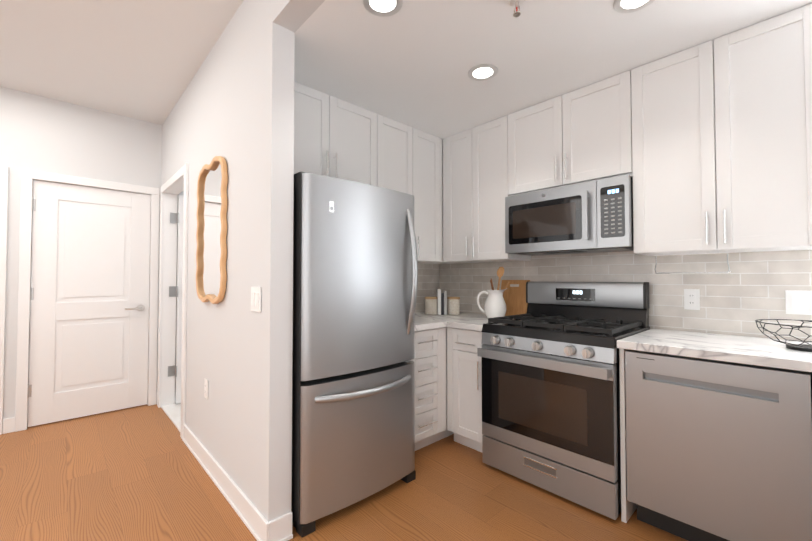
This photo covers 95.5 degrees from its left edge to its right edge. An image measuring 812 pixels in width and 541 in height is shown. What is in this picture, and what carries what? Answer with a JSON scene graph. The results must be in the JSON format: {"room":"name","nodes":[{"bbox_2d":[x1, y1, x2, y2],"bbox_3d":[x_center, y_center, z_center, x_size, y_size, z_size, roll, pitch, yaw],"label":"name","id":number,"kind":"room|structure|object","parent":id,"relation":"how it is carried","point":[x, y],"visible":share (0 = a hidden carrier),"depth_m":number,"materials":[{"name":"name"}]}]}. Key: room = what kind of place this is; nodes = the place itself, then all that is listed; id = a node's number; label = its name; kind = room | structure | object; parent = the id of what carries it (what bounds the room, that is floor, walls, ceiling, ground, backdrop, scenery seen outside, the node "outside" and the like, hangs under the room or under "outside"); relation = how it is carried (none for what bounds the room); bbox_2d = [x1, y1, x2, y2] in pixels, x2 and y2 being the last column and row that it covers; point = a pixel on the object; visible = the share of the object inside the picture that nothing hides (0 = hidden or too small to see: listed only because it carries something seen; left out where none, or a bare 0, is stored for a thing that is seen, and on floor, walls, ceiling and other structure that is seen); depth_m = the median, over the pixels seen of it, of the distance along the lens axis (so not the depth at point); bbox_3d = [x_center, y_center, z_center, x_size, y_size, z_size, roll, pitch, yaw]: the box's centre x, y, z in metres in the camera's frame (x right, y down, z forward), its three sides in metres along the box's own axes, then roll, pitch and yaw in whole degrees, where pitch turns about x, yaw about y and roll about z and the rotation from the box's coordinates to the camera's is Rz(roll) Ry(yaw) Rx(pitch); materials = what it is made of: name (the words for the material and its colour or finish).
{"room":"kitchen","nodes":[
{"label":"kitchen","id":0,"kind":"room"},
{"bbox_2d":[0,86,183,433],"bbox_3d":[-3.241,-0.122,2.922,6.440,2.800,0.120,1,-2,-43],"label":"wall","id":1,"kind":"structure","parent":0,"point":[43,134],"depth_m":3.13,"materials":[{"name":"white paint"}]},
{"bbox_2d":[3,392,156,433],"bbox_3d":[-3.920,1.203,2.124,4.200,0.115,0.078,1,-2,-43],"label":"baseboard","id":2,"kind":"structure","parent":1,"relation":"attached to","point":[8,425],"depth_m":2.90,"materials":[{"name":"white paint"}]},
{"bbox_2d":[0,166,159,434],"bbox_3d":[-3.171,0.231,2.966,1.954,2.098,0.140,1,-2,-43],"label":"door frame","id":3,"kind":"structure","parent":1,"relation":"attached to","point":[23,319],"depth_m":2.98,"materials":[{"name":"white paint"}]},
{"bbox_2d":[28,180,150,426],"bbox_3d":[-2.765,0.268,3.270,0.811,2.016,0.120,1,-2,-43],"label":"entry door","id":4,"kind":"structure","parent":1,"relation":"in","point":[89,311],"depth_m":3.25,"materials":[{"name":"white paint"}]},
{"bbox_2d":[0,0,242,124],"bbox_3d":[-2.288,-1.540,0.362,4.300,0.060,4.970,1,-2,-43],"label":"ceiling","id":5,"kind":"structure","parent":0,"point":[142,60],"depth_m":2.43,"materials":[{"name":"white paint"}]},
{"bbox_2d":[161,0,324,521],"bbox_3d":[-0.675,-0.146,1.834,0.110,2.800,4.970,1,-2,-43],"label":"wall","id":6,"kind":"structure","parent":0,"point":[234,106],"depth_m":1.90,"materials":[{"name":"white paint"}]},
{"bbox_2d":[157,163,188,438],"bbox_3d":[-1.978,0.236,3.209,0.130,2.098,1.010,1,-2,-43],"label":"door frame","id":7,"kind":"structure","parent":6,"relation":"attached to","point":[171,409],"depth_m":3.50,"materials":[{"name":"white paint"}]},
{"bbox_2d":[168,195,183,403],"bbox_3d":[-1.894,0.277,3.804,0.926,2.006,0.110,1,-2,-43],"label":"bathroom door","id":8,"kind":"structure","parent":6,"relation":"in","point":[174,370],"depth_m":3.55,"materials":[{"name":"white paint"}]},
{"bbox_2d":[204,378,207,398],"bbox_3d":[-1.296,0.767,2.390,0.008,0.120,0.072,1,-2,-43],"label":"outlet","id":9,"kind":"object","parent":6,"relation":"attached to","point":[205,388],"visible":1,"depth_m":2.38,"materials":[{"name":"white plastic"}]},
{"bbox_2d":[196,156,227,303],"bbox_3d":[-1.237,-0.245,2.332,0.030,0.902,0.575,1,-2,-43],"label":"mirror","id":10,"kind":"object","parent":6,"relation":"attached to","point":[211,235],"visible":1,"depth_m":2.32,"materials":[{"name":"brown wood"}]},
{"bbox_2d":[182,424,292,540],"bbox_3d":[-1.104,1.206,2.248,0.132,0.115,1.552,1,-2,-43],"label":"baseboard","id":11,"kind":"structure","parent":6,"relation":"attached to","point":[259,526],"depth_m":1.89,"materials":[{"name":"white paint"}]},
{"bbox_2d":[251,287,260,311],"bbox_3d":[-0.737,0.140,1.802,0.010,0.120,0.120,1,-2,-43],"label":"light switch","id":12,"kind":"object","parent":6,"relation":"attached to","point":[255,299],"visible":1,"depth_m":1.79,"materials":[{"name":"white plastic"}]},
{"bbox_2d":[0,404,687,540],"bbox_3d":[-1.506,1.266,1.028,6.440,0.060,5.270,1,-2,-43],"label":"floor","id":13,"kind":"structure","parent":0,"point":[137,473],"depth_m":2.02,"materials":[{"name":"brown wood"}]},
{"bbox_2d":[291,171,417,537],"bbox_3d":[-0.436,0.396,2.236,0.766,1.735,0.861,1,-2,-43],"label":"fridge","id":14,"kind":"object","parent":13,"relation":"on","point":[355,271],"visible":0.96,"depth_m":1.89,"materials":[{"name":"silver metal"}]},
{"bbox_2d":[409,328,436,450],"bbox_3d":[-0.119,0.843,2.728,0.354,0.862,0.625,1,-2,-43],"label":"base cabinet","id":15,"kind":"object","parent":13,"relation":"on","point":[425,341],"depth_m":2.55,"materials":[{"name":"white paint"}]},
{"bbox_2d":[414,311,487,330],"bbox_3d":[0.260,0.392,2.862,1.080,0.039,0.960,1,-2,-43],"label":"countertop","id":16,"kind":"structure","parent":15,"relation":"on","point":[470,321],"depth_m":2.66,"materials":[{"name":"stone"}]},
{"bbox_2d":[425,297,437,314],"bbox_3d":[0.217,0.302,3.174,0.110,0.150,0.110,1,-2,-43],"label":"canister","id":17,"kind":"object","parent":16,"relation":"on","point":[430,305],"visible":0.98,"depth_m":3.13,"materials":[{"name":"beige ceramic"}]},
{"bbox_2d":[437,289,446,314],"bbox_3d":[0.312,0.272,3.217,0.077,0.212,0.160,0,-1,2],"label":"books","id":18,"kind":"object","parent":16,"relation":"on","point":[442,303],"visible":0.98,"depth_m":3.14,"materials":[{"name":"white paper"}]},
{"bbox_2d":[447,297,459,314],"bbox_3d":[0.409,0.302,3.168,0.110,0.150,0.110,1,-2,-43],"label":"canister","id":19,"kind":"object","parent":16,"relation":"on","point":[453,305],"visible":1,"depth_m":3.12,"materials":[{"name":"beige ceramic"}]},
{"bbox_2d":[477,267,508,317],"bbox_3d":[0.669,0.170,2.798,0.166,0.398,0.211,1,-2,-43],"label":"pitcher","id":20,"kind":"object","parent":16,"relation":"on","point":[494,304],"visible":0.98,"depth_m":2.74,"materials":[{"name":"white ceramic"}]},
{"bbox_2d":[501,280,529,315],"bbox_3d":[0.868,0.226,2.961,0.065,0.299,0.245,1,-2,-43],"label":"cutting boards","id":21,"kind":"object","parent":16,"relation":"on","point":[514,295],"visible":0.62,"depth_m":2.94,"materials":[{"name":"brown wood"}]},
{"bbox_2d":[453,328,482,451],"bbox_3d":[0.633,0.844,2.785,0.625,0.862,0.352,1,-2,-43],"label":"base cabinet","id":22,"kind":"object","parent":13,"relation":"on","point":[467,366],"depth_m":2.56,"materials":[{"name":"white paint"}]},
{"bbox_2d":[477,281,649,519],"bbox_3d":[0.976,0.669,2.315,0.703,1.192,0.792,1,-2,-43],"label":"range","id":23,"kind":"object","parent":13,"relation":"on","point":[550,394],"visible":0.96,"depth_m":2.11,"materials":[{"name":"silver metal"}]},
{"bbox_2d":[625,350,811,540],"bbox_3d":[1.528,0.823,1.809,0.611,0.862,0.623,1,-2,-43],"label":"dishwasher","id":24,"kind":"object","parent":13,"relation":"on","point":[716,450],"visible":0.98,"depth_m":1.57,"materials":[{"name":"silver metal"}]},
{"bbox_2d":[617,328,811,371],"bbox_3d":[1.528,0.368,1.812,0.656,0.039,0.695,1,-2,-43],"label":"countertop","id":25,"kind":"structure","parent":24,"relation":"on","point":[765,352],"depth_m":1.68,"materials":[{"name":"stone"}]},
{"bbox_2d":[755,319,811,351],"bbox_3d":[1.744,0.285,1.598,0.335,0.113,0.335,1,-2,-43],"label":"wire basket","id":26,"kind":"object","parent":25,"relation":"on","point":[803,347],"visible":1,"depth_m":1.62,"materials":[{"name":"black metal"}]},
{"bbox_2d":[294,0,811,140],"bbox_3d":[0.659,-1.180,1.892,1.890,0.050,3.200,1,-2,-43],"label":"ceiling","id":27,"kind":"structure","parent":0,"point":[411,63],"depth_m":1.91,"materials":[{"name":"white paint"}]},
{"bbox_2d":[363,0,402,16],"bbox_3d":[-0.100,-1.157,1.592,0.172,0.006,0.172,1,-2,-43],"label":"recessed light","id":28,"kind":"object","parent":27,"relation":"in","point":[383,8],"visible":1,"depth_m":1.61,"materials":[{"name":"white plastic"}]},
{"bbox_2d":[468,64,497,80],"bbox_3d":[0.445,-1.145,2.137,0.172,0.006,0.172,1,-2,-43],"label":"recessed light","id":29,"kind":"object","parent":27,"relation":"in","point":[482,72],"visible":1,"depth_m":2.13,"materials":[{"name":"white plastic"}]},
{"bbox_2d":[509,0,524,16],"bbox_3d":[0.476,-1.129,1.585,0.068,0.062,0.068,1,-2,-43],"label":"sprinkler","id":30,"kind":"object","parent":27,"relation":"hanging from","point":[516,4],"visible":1,"depth_m":1.58,"materials":[{"name":"white metal"}]},
{"bbox_2d":[613,0,654,12],"bbox_3d":[0.982,-1.158,1.571,0.172,0.006,0.172,1,-2,-43],"label":"recessed light","id":31,"kind":"object","parent":27,"relation":"in","point":[625,6],"visible":1,"depth_m":1.61,"materials":[{"name":"white plastic"}]},
{"bbox_3d":[0.791,-0.115,3.201,0.120,2.800,5.270,1,-2,-43],"label":"wall","id":32,"kind":"structure","parent":0,"visible":0},
{"bbox_2d":[294,82,369,184],"bbox_3d":[-0.640,-0.815,2.481,0.872,0.647,0.332,1,-2,-43],"label":"upper cabinet","id":33,"kind":"object","parent":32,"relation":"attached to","point":[332,134],"depth_m":2.39,"materials":[{"name":"white paint"}]},
{"bbox_2d":[370,111,433,262],"bbox_3d":[-0.084,-0.601,2.994,0.764,1.052,0.332,1,-2,-43],"label":"upper cabinet","id":34,"kind":"object","parent":32,"relation":"attached to","point":[401,155],"depth_m":2.88,"materials":[{"name":"white paint"}]},
{"bbox_2d":[442,113,530,262],"bbox_3d":[0.646,-0.601,2.994,0.364,1.052,0.708,1,-2,-43],"label":"upper cabinet","id":35,"kind":"object","parent":32,"relation":"attached to","point":[478,162],"depth_m":2.87,"materials":[{"name":"white paint"}]},
{"bbox_2d":[514,69,633,194],"bbox_3d":[1.131,-0.834,2.502,0.332,0.607,0.796,1,-2,-43],"label":"upper cabinet","id":36,"kind":"object","parent":32,"relation":"attached to","point":[585,134],"depth_m":2.32,"materials":[{"name":"white paint"}]},
{"bbox_2d":[505,174,633,255],"bbox_3d":[1.099,-0.324,2.455,0.430,0.407,0.783,1,-2,-43],"label":"microwave","id":37,"kind":"object","parent":36,"relation":"attached to","point":[595,216],"visible":1,"depth_m":2.28,"materials":[{"name":"silver metal"}]},
{"bbox_2d":[440,250,811,340],"bbox_3d":[1.177,-0.027,2.690,0.010,1.000,2.500,1,-2,-43],"label":"tile backsplash","id":38,"kind":"structure","parent":32,"relation":"attached to","point":[746,293],"depth_m":2.15,"materials":[{"name":"grey tile"}]},
{"bbox_2d":[684,289,699,309],"bbox_3d":[1.663,0.168,2.146,0.010,0.120,0.072,1,-2,-43],"label":"outlet","id":39,"kind":"object","parent":38,"relation":"attached to","point":[691,299],"visible":1,"depth_m":2.14,"materials":[{"name":"white plastic"}]},
{"bbox_2d":[785,290,811,314],"bbox_3d":[1.963,0.159,1.824,0.010,0.120,0.118,1,-2,-43],"label":"light switch","id":40,"kind":"object","parent":38,"relation":"attached to","point":[798,302],"visible":1,"depth_m":1.83,"materials":[{"name":"white plastic"}]},
{"bbox_2d":[633,3,811,255],"bbox_3d":[1.631,-0.624,1.961,0.332,1.052,0.786,1,-2,-43],"label":"upper cabinet","id":41,"kind":"object","parent":32,"relation":"attached to","point":[706,147],"depth_m":1.79,"materials":[{"name":"white paint"}]},
{"bbox_2d":[654,252,730,273],"bbox_3d":[1.591,-0.036,2.063,0.024,0.113,0.342,1,-2,-43],"label":"towel rail","id":42,"kind":"object","parent":41,"relation":"attached to","point":[729,271],"visible":1,"depth_m":2.05,"materials":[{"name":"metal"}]},
{"bbox_3d":[-0.397,-0.120,3.002,1.890,2.800,0.100,1,-2,-43],"label":"wall","id":43,"kind":"structure","parent":0,"visible":0},
{"bbox_2d":[415,263,439,312],"bbox_3d":[-0.093,0.185,3.204,1.140,0.600,0.010,1,-2,-43],"label":"tile backsplash","id":44,"kind":"structure","parent":43,"relation":"attached to","point":[428,285],"depth_m":3.46,"materials":[{"name":"grey tile"}]}
]}

